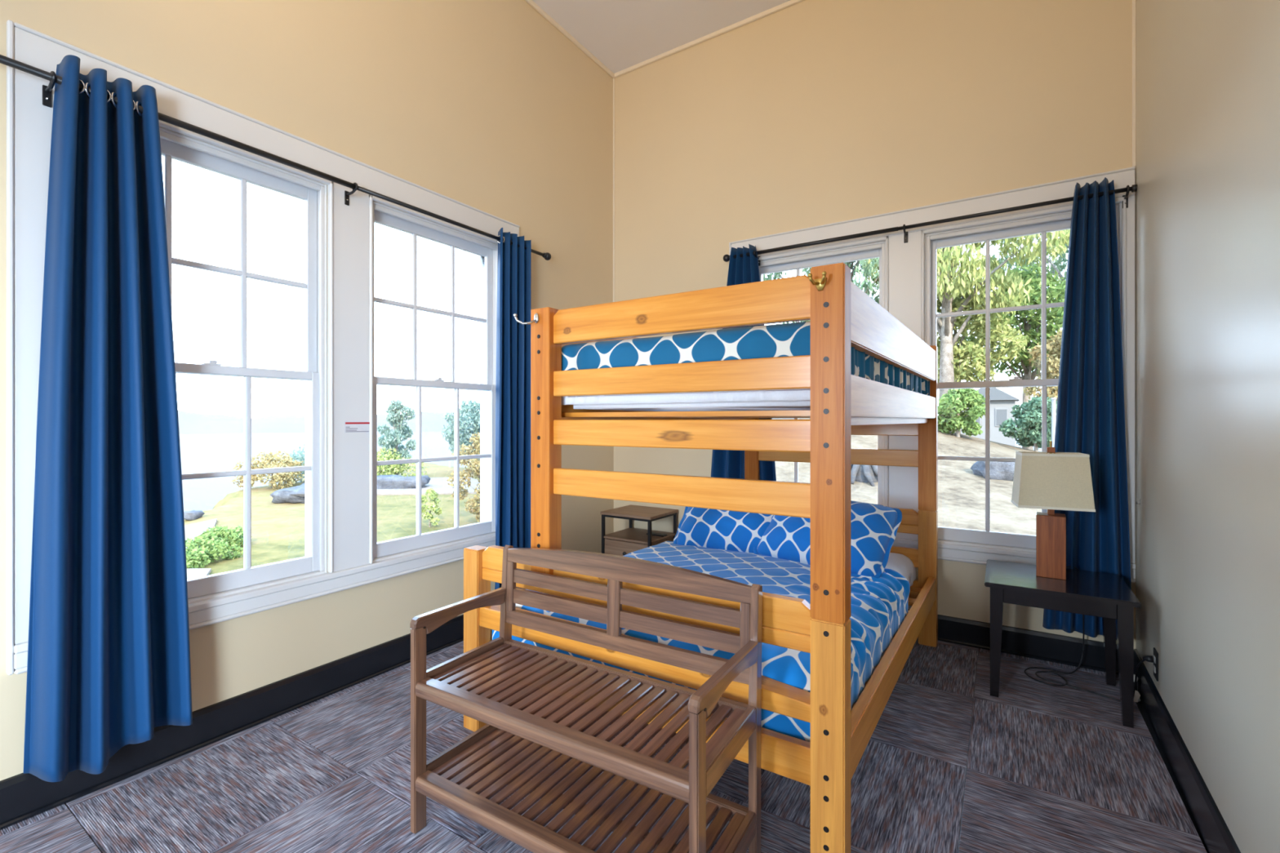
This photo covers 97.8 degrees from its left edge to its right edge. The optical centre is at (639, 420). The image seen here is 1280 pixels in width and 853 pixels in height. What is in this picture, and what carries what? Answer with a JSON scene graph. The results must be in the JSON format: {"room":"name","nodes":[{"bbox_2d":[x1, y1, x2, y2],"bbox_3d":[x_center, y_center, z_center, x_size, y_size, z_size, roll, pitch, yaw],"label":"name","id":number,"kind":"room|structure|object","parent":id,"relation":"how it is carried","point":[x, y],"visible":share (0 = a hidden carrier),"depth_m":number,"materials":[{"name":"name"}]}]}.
{"room":"bedroom","nodes":[
{"label":"bedroom","id":0,"kind":"room"},
{"bbox_2d":[0,0,613,781],"bbox_3d":[-2.192,-0.775,1.748,0.200,4.150,7.350,0,0,33],"label":"wall","id":1,"kind":"structure","parent":0,"point":[487,106],"depth_m":2.89,"materials":[{"name":"beige paint"}]},
{"bbox_2d":[0,613,463,830],"bbox_3d":[-2.150,1.227,1.601,0.030,0.146,7.150,0,0,33],"label":"baseboard","id":2,"kind":"structure","parent":1,"relation":"attached to","point":[23,797],"depth_m":2.28,"materials":[{"name":"black paint"}]},
{"bbox_2d":[159,126,327,604],"bbox_3d":[-1.831,-0.193,2.342,0.240,1.855,0.900,0,0,33],"label":"window","id":3,"kind":"structure","parent":1,"relation":"in","point":[174,145],"depth_m":2.49,"materials":[{"name":"white paint"}]},
{"bbox_2d":[6,19,519,675],"bbox_3d":[-1.424,-0.233,2.745,0.064,2.103,2.262,0,0,33],"label":"trim","id":4,"kind":"structure","parent":1,"relation":"attached to","point":[351,565],"depth_m":2.34,"materials":[{"name":"white paint"}]},
{"bbox_2d":[0,54,551,260],"bbox_3d":[-1.364,-1.095,2.716,0.097,0.098,2.676,0,0,33],"label":"curtain rod","id":5,"kind":"object","parent":1,"relation":"attached to","point":[51,77],"visible":0.75,"depth_m":2.28,"materials":[{"name":"black metal"}]},
{"bbox_2d":[22,54,192,782],"bbox_3d":[-1.825,-0.001,1.942,0.140,2.390,0.421,0,0,33],"label":"curtain","id":6,"kind":"object","parent":5,"relation":"hanging from","point":[108,664],"visible":1,"depth_m":1.91,"materials":[{"name":"blue fabric"}]},
{"bbox_2d":[494,227,531,589],"bbox_3d":[-0.814,-0.008,3.517,0.117,2.347,0.300,0,0,33],"label":"curtain","id":7,"kind":"object","parent":5,"relation":"hanging from","point":[513,373],"visible":0.84,"depth_m":3.51,"materials":[{"name":"blue fabric"}]},
{"bbox_2d":[344,420,369,432],"bbox_3d":[-1.394,0.030,2.756,0.001,0.060,0.132,0,0,33],"label":"sticker","id":8,"kind":"object","parent":1,"relation":"attached to","point":[350,426],"visible":1,"depth_m":2.75,"materials":[{"name":"white paper"}]},
{"bbox_2d":[373,200,497,562],"bbox_3d":[-1.230,-0.193,3.269,0.240,1.855,0.890,0,0,33],"label":"window","id":9,"kind":"structure","parent":1,"relation":"in","point":[486,252],"depth_m":3.32,"materials":[{"name":"white paint"}]},
{"bbox_2d":[524,0,615,78],"bbox_3d":[-2.153,-2.835,1.604,0.022,0.030,7.150,0,0,33],"label":"trim","id":10,"kind":"structure","parent":1,"relation":"attached to","point":[534,5],"depth_m":4.11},
{"bbox_2d":[0,632,1208,852],"bbox_3d":[-0.761,1.425,0.702,3.740,0.250,7.550,0,0,33],"label":"floor","id":11,"kind":"structure","parent":0,"point":[948,765],"depth_m":1.98,"materials":[{"name":"grey carpet"}]},
{"bbox_2d":[409,545,762,852],"bbox_3d":[-0.184,0.876,1.692,1.005,0.848,0.441,0,0,31],"label":"slatted bench","id":12,"kind":"object","parent":11,"relation":"on","point":[529,698],"visible":1,"depth_m":1.68,"materials":[{"name":"brown wood"}]},
{"bbox_2d":[600,505,678,555],"bbox_3d":[-0.005,0.990,4.204,0.442,0.620,0.412,0,0,33],"label":"nightstand","id":13,"kind":"object","parent":11,"relation":"on","point":[623,542],"visible":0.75,"depth_m":4.12,"materials":[{"name":"brown wood"}]},
{"bbox_2d":[604,528,675,544],"bbox_3d":[-0.002,0.868,4.208,0.424,0.016,0.384,0,0,33],"label":"shelf","id":14,"kind":"object","parent":13,"relation":"attached to","point":[628,535],"depth_m":4.13,"materials":[{"name":"brown wood"}]},
{"bbox_2d":[646,532,666,537],"bbox_3d":[0.126,0.855,4.184,0.150,0.010,0.064,0,0,33],"label":"pad","id":15,"kind":"object","parent":13,"relation":"on","point":[652,533],"visible":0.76,"depth_m":4.17,"materials":[{"name":"black metal"}]},
{"bbox_2d":[463,262,937,852],"bbox_3d":[0.475,0.434,2.779,1.601,1.731,2.162,0,0,33],"label":"bunk bed","id":16,"kind":"object","parent":11,"relation":"on","point":[842,317],"visible":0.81,"depth_m":1.79,"materials":[{"name":"brown wood"}]},
{"bbox_2d":[561,365,918,411],"bbox_3d":[0.658,-0.129,2.699,1.124,0.167,1.971,0,0,33],"label":"mattress","id":17,"kind":"object","parent":16,"relation":"on","point":[779,399],"visible":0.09,"depth_m":1.92,"materials":[{"name":"white fabric"}]},
{"bbox_2d":[561,320,929,395],"bbox_3d":[0.657,-0.226,2.680,1.131,0.197,1.969,0,0,33],"label":"duvet","id":18,"kind":"object","parent":17,"relation":"on","point":[793,339],"visible":0.54,"depth_m":1.90,"materials":[{"name":"teal fabric"}]},
{"bbox_2d":[884,552,916,586],"bbox_3d":[0.520,0.871,2.845,1.382,0.194,1.986,0,0,33],"label":"mattress","id":19,"kind":"object","parent":16,"relation":"on","point":[902,564],"visible":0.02,"depth_m":3.13,"materials":[{"name":"white fabric"}]},
{"bbox_2d":[492,541,910,742],"bbox_3d":[0.331,0.855,2.530,1.459,0.303,1.312,0,0,33],"label":"duvet","id":20,"kind":"object","parent":19,"relation":"on","point":[878,606],"visible":0.34,"depth_m":2.29,"materials":[{"name":"blue fabric"}]},
{"bbox_2d":[673,506,773,553],"bbox_3d":[0.556,0.584,3.286,0.692,0.350,0.358,0,0,33],"label":"pillow","id":21,"kind":"object","parent":20,"relation":"on","point":[726,530],"visible":0.49,"depth_m":3.17,"materials":[{"name":"blue fabric"}]},
{"bbox_2d":[753,500,902,579],"bbox_3d":[0.976,0.587,2.941,0.686,0.337,0.379,0,0,40],"label":"pillow","id":22,"kind":"object","parent":20,"relation":"on","point":[873,527],"visible":0.58,"depth_m":2.81,"materials":[{"name":"blue fabric"}]},
{"bbox_2d":[984,559,1141,728],"bbox_3d":[1.999,1.031,2.697,0.558,0.538,0.520,0,0,33],"label":"side table","id":23,"kind":"object","parent":11,"relation":"on","point":[1107,596],"visible":0.98,"depth_m":2.57,"materials":[{"name":"black wood"}]},
{"bbox_2d":[1010,440,1153,701],"bbox_3d":[2.114,0.701,2.720,0.507,1.198,0.436,0,0,32],"label":"table lamp","id":24,"kind":"object","parent":23,"relation":"on","point":[1051,480],"visible":0.86,"depth_m":2.68,"materials":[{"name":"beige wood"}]},
{"bbox_2d":[1133,674,1139,693],"bbox_3d":[2.351,1.256,2.664,0.059,0.086,0.039,0,0,-8],"label":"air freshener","id":25,"kind":"object","parent":11,"relation":"on","point":[1138,678],"visible":0.4,"depth_m":2.65,"materials":[{"name":"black plastic"}]},
{"bbox_2d":[1133,690,1141,702],"bbox_3d":[2.293,1.277,2.591,0.049,0.045,0.059,0,0,33],"label":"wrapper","id":26,"kind":"object","parent":11,"relation":"on","point":[1136,697],"visible":0.46,"depth_m":2.57,"materials":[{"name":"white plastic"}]},
{"bbox_2d":[532,0,790,73],"bbox_3d":[-0.761,-2.925,0.702,3.740,0.150,7.550,0,0,33],"label":"ceiling","id":27,"kind":"structure","parent":0,"point":[622,34],"depth_m":3.99,"materials":[{"name":"paint"}]},
{"bbox_2d":[613,0,1135,648],"bbox_3d":[1.205,-0.775,3.807,3.262,4.150,0.200,0,0,33],"label":"wall","id":28,"kind":"structure","parent":0,"point":[806,113],"depth_m":3.58,"materials":[{"name":"beige paint"}]},
{"bbox_2d":[613,78,614,302],"bbox_3d":[-0.217,-1.760,4.602,0.012,2.120,0.012,0,0,33],"label":"trim","id":29,"kind":"structure","parent":28,"relation":"attached to","point":[613,78],"depth_m":4.60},
{"bbox_2d":[614,0,804,77],"bbox_3d":[1.154,-2.835,3.708,3.240,0.030,0.022,0,0,33],"label":"trim","id":30,"kind":"structure","parent":28,"relation":"attached to","point":[791,2],"depth_m":4.11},
{"bbox_2d":[758,240,885,506],"bbox_3d":[1.223,-0.193,3.819,0.900,1.855,0.240,0,0,33],"label":"window","id":31,"kind":"structure","parent":28,"relation":"in","point":[875,250],"depth_m":3.65,"materials":[{"name":"white paint"}]},
{"bbox_2d":[723,184,1137,266],"bbox_3d":[1.540,-1.129,3.389,2.225,0.098,0.098,0,0,33],"label":"curtain rod","id":32,"kind":"object","parent":28,"relation":"attached to","point":[1134,187],"visible":0.97,"depth_m":3.26,"materials":[{"name":"black metal"}]},
{"bbox_2d":[711,244,776,480],"bbox_3d":[0.717,-0.043,3.884,0.584,2.337,0.138,0,0,33],"label":"curtain","id":33,"kind":"object","parent":32,"relation":"hanging from","point":[727,464],"visible":0.18,"depth_m":3.89,"materials":[{"name":"blue fabric"}]},
{"bbox_2d":[1042,177,1131,639],"bbox_3d":[2.293,-0.058,2.868,0.362,2.327,0.106,0,0,33],"label":"curtain","id":34,"kind":"object","parent":32,"relation":"hanging from","point":[1090,420],"visible":0.75,"depth_m":2.85,"materials":[{"name":"blue fabric"}]},
{"bbox_2d":[728,166,1135,582],"bbox_3d":[1.584,-0.233,3.440,2.218,2.103,0.064,0,0,33],"label":"trim","id":35,"kind":"structure","parent":28,"relation":"attached to","point":[904,262],"depth_m":3.33,"materials":[{"name":"white paint"}]},
{"bbox_2d":[908,609,1118,674],"bbox_3d":[1.142,1.227,3.710,3.222,0.146,0.030,0,0,33],"label":"baseboard","id":36,"kind":"structure","parent":28,"relation":"attached to","point":[1046,646],"depth_m":3.06,"materials":[{"name":"black paint"}]},
{"bbox_2d":[924,202,1121,552],"bbox_3d":[2.159,-0.193,3.212,0.910,1.855,0.240,0,0,33],"label":"window","id":37,"kind":"structure","parent":28,"relation":"in","point":[1045,224],"depth_m":3.21,"materials":[{"name":"white paint"}]},
{"bbox_2d":[1132,0,1136,166],"bbox_3d":[2.511,-2.055,2.837,0.014,1.530,0.008,0,0,33],"label":"trim","id":38,"kind":"structure","parent":28,"relation":"attached to","point":[1134,2],"depth_m":2.83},
{"bbox_2d":[1135,0,1279,852],"bbox_3d":[0.680,-0.775,-0.113,0.435,4.150,7.350,0,0,33],"label":"wall","id":39,"kind":"structure","parent":0,"point":[1207,167],"depth_m":1.68,"materials":[{"name":"beige paint"}]},
{"bbox_2d":[1153,647,1158,681],"bbox_3d":[2.221,1.050,2.404,0.008,0.120,0.076,0,0,34],"label":"wall outlet","id":40,"kind":"object","parent":39,"relation":"attached to","point":[1155,652],"visible":1,"depth_m":2.39,"materials":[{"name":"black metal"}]},
{"bbox_2d":[1133,648,1240,852],"bbox_3d":[0.496,1.227,-0.125,0.017,0.146,7.132,0,0,34],"label":"baseboard","id":41,"kind":"structure","parent":39,"relation":"attached to","point":[1215,832],"depth_m":1.93,"materials":[{"name":"black paint"}]},
{"label":"outside","id":42,"kind":"structure","parent":0,"visible":0},
{"bbox_2d":[177,409,1018,433],"bbox_3d":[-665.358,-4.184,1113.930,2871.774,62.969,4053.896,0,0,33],"label":"water","id":43,"kind":"structure","parent":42,"point":[188,422],"depth_m":1337.84,"materials":[{"name":"white liquid"}]},
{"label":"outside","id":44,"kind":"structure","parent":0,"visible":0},
{"bbox_2d":[774,417,1047,535],"bbox_3d":[36.222,2.301,20.595,51.600,5.727,66.040,0,0,33],"label":"hillside","id":45,"kind":"structure","parent":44,"point":[961,492],"depth_m":11.85,"materials":[{"name":"sand"}]},
{"bbox_2d":[762,257,879,324],"bbox_3d":[8.282,-6.827,22.723,6.886,13.612,7.567,0,0,-4],"label":"tree","id":46,"kind":"object","parent":45,"relation":"on","point":[868,286],"visible":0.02,"depth_m":20.71,"materials":[{"name":"green plant"}]},
{"bbox_2d":[850,464,877,486],"bbox_3d":[5.019,1.069,12.596,1.245,0.846,1.263,0,0,33],"label":"tree stump","id":47,"kind":"object","parent":45,"relation":"on","point":[859,473],"visible":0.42,"depth_m":12.27,"materials":[{"name":"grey wood"}]},
{"bbox_2d":[937,381,985,437],"bbox_3d":[9.976,-0.202,17.504,1.534,2.050,1.813,0,0,-18],"label":"shrub","id":48,"kind":"object","parent":45,"relation":"on","point":[957,401],"visible":0.9,"depth_m":17.25,"materials":[{"name":"green plant"}]},
{"bbox_2d":[866,229,1070,432],"bbox_3d":[10.783,-6.262,20.668,6.759,14.000,6.860,0,0,-4],"label":"tree","id":49,"kind":"object","parent":45,"relation":"on","point":[950,282],"visible":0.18,"depth_m":19.23,"materials":[{"name":"green plant"}]},
{"bbox_2d":[936,286,1026,433],"bbox_3d":[12.595,-2.383,22.160,3.622,6.582,4.676,0,0,-3],"label":"leafy tree","id":50,"kind":"object","parent":45,"relation":"on","point":[964,368],"visible":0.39,"depth_m":20.77,"materials":[{"name":"green plant"}]},
{"bbox_2d":[961,387,1019,446],"bbox_3d":[23.840,0.600,38.173,3.500,6.000,3.800,0,0,33],"label":"house","id":51,"kind":"structure","parent":45,"relation":"on","point":[1001,402],"depth_m":36.46,"materials":[{"name":"white paint"}]},
{"bbox_2d":[970,461,1015,480],"bbox_3d":[8.395,1.149,12.916,1.301,0.530,0.820,0,0,10],"label":"boulder","id":52,"kind":"object","parent":45,"relation":"on","point":[998,470],"visible":0.4,"depth_m":12.64,"materials":[{"name":"grey stone"}]},
{"bbox_2d":[957,262,1066,449],"bbox_3d":[15.710,-2.373,22.325,4.404,7.954,4.600,0,0,-11],"label":"leafy tree","id":53,"kind":"object","parent":45,"relation":"on","point":[1031,326],"visible":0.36,"depth_m":21.84,"materials":[{"name":"green plant"}]},
{"bbox_2d":[998,395,1057,452],"bbox_3d":[12.006,0.227,17.150,1.672,2.032,1.543,0,0,33],"label":"shrub","id":54,"kind":"object","parent":45,"relation":"on","point":[1031,420],"visible":0.7,"depth_m":16.97,"materials":[{"name":"green plant"}]},
{"bbox_2d":[991,231,1068,299],"bbox_3d":[17.509,-4.735,22.968,6.524,13.976,6.114,0,0,-27],"label":"tree","id":55,"kind":"object","parent":45,"relation":"on","point":[1060,267],"visible":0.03,"depth_m":24.51,"materials":[{"name":"green plant"}]},
{"bbox_2d":[1022,329,1062,406],"bbox_3d":[14.574,-0.776,19.213,2.372,4.865,2.383,0,0,-41],"label":"tree","id":56,"kind":"object","parent":45,"relation":"on","point":[1054,344],"visible":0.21,"depth_m":19.25,"materials":[{"name":"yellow plant"}]},
{"bbox_2d":[1050,397,1056,447],"bbox_3d":[11.636,0.761,15.696,0.129,2.800,0.129,0,0,-35],"label":"post","id":57,"kind":"object","parent":45,"relation":"on","point":[1053,399],"visible":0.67,"depth_m":15.66,"materials":[{"name":"white wood"}]},
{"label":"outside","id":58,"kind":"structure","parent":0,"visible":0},
{"bbox_2d":[184,462,479,575],"bbox_3d":[-21.734,14.790,41.488,68.400,29.021,94.000,0,0,33],"label":"lawn","id":59,"kind":"structure","parent":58,"point":[277,530],"depth_m":14.11,"materials":[{"name":"green plant"}]},
{"bbox_2d":[183,510,204,520],"bbox_3d":[-11.487,2.430,14.284,0.482,0.238,0.404,0,0,21],"label":"boulder","id":60,"kind":"object","parent":59,"relation":"on","point":[192,515],"visible":0.82,"depth_m":14.16,"materials":[{"name":"grey stone"}]},
{"bbox_2d":[186,568,211,579],"bbox_3d":[-7.616,2.632,8.885,1.442,0.374,1.498,0,0,-23],"label":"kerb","id":61,"kind":"object","parent":59,"relation":"on","point":[192,573],"visible":0.07,"depth_m":9.00,"materials":[{"name":"concrete"}]},
{"bbox_2d":[184,518,217,548],"bbox_3d":[-10.392,3.158,11.866,2.658,1.464,4.064,0,0,-22],"label":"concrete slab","id":62,"kind":"object","parent":59,"relation":"on","point":[194,530],"visible":0.06,"depth_m":12.69,"materials":[{"name":"white concrete"}]},
{"bbox_2d":[185,537,243,568],"bbox_3d":[-7.838,2.420,9.816,1.143,0.784,1.116,0,0,6],"label":"shrub","id":63,"kind":"object","parent":59,"relation":"on","point":[199,551],"visible":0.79,"depth_m":9.76,"materials":[{"name":"green plant"}]},
{"bbox_2d":[193,524,252,550],"bbox_3d":[-8.246,2.427,11.044,1.044,0.770,1.032,0,0,33],"label":"shrub","id":64,"kind":"object","parent":59,"relation":"on","point":[232,536],"visible":0.55,"depth_m":10.90,"materials":[{"name":"green plant"}]},
{"bbox_2d":[231,449,304,488],"bbox_3d":[-13.607,1.922,20.543,2.136,1.696,2.726,0,0,-18],"label":"shrub","id":65,"kind":"object","parent":59,"relation":"on","point":[267,461],"visible":0.66,"depth_m":20.18,"materials":[{"name":"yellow plant"}]},
{"bbox_2d":[270,483,305,503],"bbox_3d":[-10.599,2.345,17.803,1.439,0.580,2.593,0,0,-9],"label":"boulder","id":66,"kind":"object","parent":59,"relation":"on","point":[294,495],"visible":0.38,"depth_m":16.79,"materials":[{"name":"grey stone"}]},
{"bbox_2d":[285,444,305,483],"bbox_3d":[-13.185,1.810,22.895,2.404,1.973,3.632,0,0,-2],"label":"shrub","id":67,"kind":"object","parent":59,"relation":"on","point":[297,456],"visible":0.07,"depth_m":22.05,"materials":[{"name":"green plant"}]},
{"bbox_2d":[377,399,416,475],"bbox_3d":[-10.934,0.945,24.912,1.888,3.790,1.648,0,0,33],"label":"conifer","id":68,"kind":"object","parent":59,"relation":"on","point":[391,439],"visible":0.84,"depth_m":24.63,"materials":[{"name":"green plant"}]},
{"bbox_2d":[377,446,427,476],"bbox_3d":[-11.075,1.975,24.129,3.516,1.693,2.618,0,0,-11],"label":"shrub","id":69,"kind":"object","parent":59,"relation":"on","point":[388,469],"visible":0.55,"depth_m":23.89,"materials":[{"name":"green plant"}]},
{"bbox_2d":[377,475,431,488],"bbox_3d":[-9.197,2.330,20.475,2.883,0.592,1.144,0,0,-1],"label":"boulder","id":70,"kind":"object","parent":59,"relation":"on","point":[384,482],"visible":0.41,"depth_m":20.03,"materials":[{"name":"grey stone"}]},
{"bbox_2d":[414,488,442,527],"bbox_3d":[-4.974,2.203,13.134,0.602,1.220,0.552,0,0,0],"label":"sapling","id":71,"kind":"object","parent":59,"relation":"on","point":[433,495],"visible":0.93,"depth_m":13.10,"materials":[{"name":"green plant"}]},
{"bbox_2d":[441,398,479,469],"bbox_3d":[-8.181,0.856,27.550,3.096,3.941,3.663,0,0,-23],"label":"conifer","id":72,"kind":"object","parent":59,"relation":"on","point":[470,415],"visible":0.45,"depth_m":26.82,"materials":[{"name":"green plant"}]},
{"bbox_2d":[446,431,479,522],"bbox_3d":[-3.840,1.548,13.549,1.526,2.553,1.349,0,0,33],"label":"shrub","id":73,"kind":"object","parent":59,"relation":"on","point":[471,464],"visible":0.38,"depth_m":13.37,"materials":[{"name":"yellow plant"}]},
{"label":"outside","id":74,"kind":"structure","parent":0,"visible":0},
{"bbox_2d":[179,431,1041,511],"bbox_3d":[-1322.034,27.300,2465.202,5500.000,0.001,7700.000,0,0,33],"label":"bay water","id":75,"kind":"structure","parent":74,"point":[199,452],"depth_m":473.14,"materials":[{"name":"white liquid"}]},
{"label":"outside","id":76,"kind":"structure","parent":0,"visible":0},
{"bbox_2d":[269,476,479,497],"bbox_3d":[-9.917,3.020,21.270,9.846,1.204,6.130,0,0,-1],"label":"garden path","id":77,"kind":"structure","parent":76,"point":[440,485],"depth_m":19.79,"materials":[{"name":"concrete"}]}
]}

